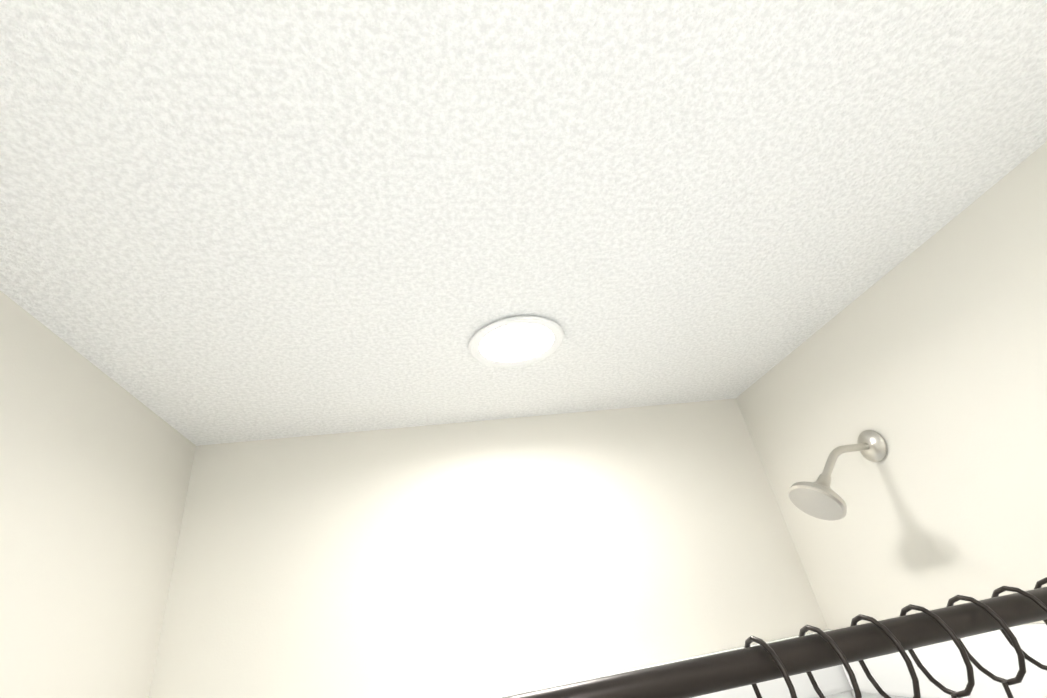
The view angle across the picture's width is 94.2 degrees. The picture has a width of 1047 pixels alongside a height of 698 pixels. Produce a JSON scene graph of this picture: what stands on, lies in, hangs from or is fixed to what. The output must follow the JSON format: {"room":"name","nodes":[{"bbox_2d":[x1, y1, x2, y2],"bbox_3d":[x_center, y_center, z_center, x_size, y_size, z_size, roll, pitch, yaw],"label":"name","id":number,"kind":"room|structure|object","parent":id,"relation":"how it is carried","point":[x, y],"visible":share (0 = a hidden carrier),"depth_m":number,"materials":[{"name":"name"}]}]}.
{"room":"bathroom","nodes":[
{"label":"bathroom","id":0,"kind":"room"},
{"bbox_2d":[0,291,195,697],"bbox_3d":[-0.505,0.631,-0.530,0.120,2.480,2.910,-3,-30,-11],"label":"wall","id":1,"kind":"structure","parent":0,"point":[96,463],"depth_m":0.80,"materials":[{"name":"white paint"}]},
{"bbox_2d":[149,398,827,697],"bbox_3d":[0.099,1.294,0.817,1.760,2.480,0.120,-3,-30,-11],"label":"wall","id":2,"kind":"structure","parent":0,"point":[486,558],"depth_m":1.19,"materials":[{"name":"white paint"}]},
{"bbox_2d":[0,0,1046,445],"bbox_3d":[0.102,-0.532,0.270,1.760,0.120,2.910,-3,-30,-11],"label":"ceiling","id":3,"kind":"structure","parent":0,"point":[234,220],"depth_m":0.65,"materials":[{"name":"white paint"}]},
{"bbox_2d":[469,316,563,366],"bbox_3d":[-0.014,-0.012,1.013,0.200,0.009,0.200,-3,-30,-11],"label":"recessed light","id":4,"kind":"object","parent":3,"relation":"in","point":[516,341],"visible":0.98,"depth_m":1.01,"materials":[{"name":"white"}]},
{"bbox_2d":[736,142,1046,629],"bbox_3d":[1.100,0.536,-0.204,0.120,2.480,2.910,-3,-30,-11],"label":"wall","id":5,"kind":"structure","parent":0,"point":[927,360],"depth_m":0.93,"materials":[{"name":"white paint"}]},
{"bbox_2d":[501,587,1046,697],"bbox_3d":[0.125,0.267,0.391,1.512,0.054,0.054,-3,-30,-11],"label":"shower rod","id":6,"kind":"object","parent":5,"relation":"attached to","point":[708,674],"visible":1,"depth_m":0.40,"materials":[{"name":"brown metal"}]},
{"bbox_2d":[744,577,1046,697],"bbox_3d":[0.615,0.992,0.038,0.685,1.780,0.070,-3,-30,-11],"label":"curtain rings","id":7,"kind":"object","parent":6,"relation":"hanging from","point":[1007,633],"visible":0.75,"depth_m":0.42,"materials":[{"name":"metal"}]},
{"bbox_2d":[788,430,886,520],"bbox_3d":[0.654,0.261,1.011,0.231,0.170,0.104,-3,-30,-11],"label":"shower","id":8,"kind":"object","parent":5,"relation":"attached to","point":[819,498],"visible":1,"depth_m":0.99,"materials":[{"name":"silver metal"}]},
{"bbox_3d":[0.493,1.700,-1.004,1.760,0.120,2.910,-3,-30,-11],"label":"floor","id":9,"kind":"structure","parent":0,"visible":0},
{"bbox_2d":[490,623,1046,697],"bbox_3d":[0.214,1.323,0.261,1.512,1.845,0.818,-3,-30,-11],"label":"shower surround","id":10,"kind":"object","parent":9,"relation":"on","point":[992,652],"visible":0.33,"depth_m":0.91,"materials":[{"name":"white plastic"}]}
]}

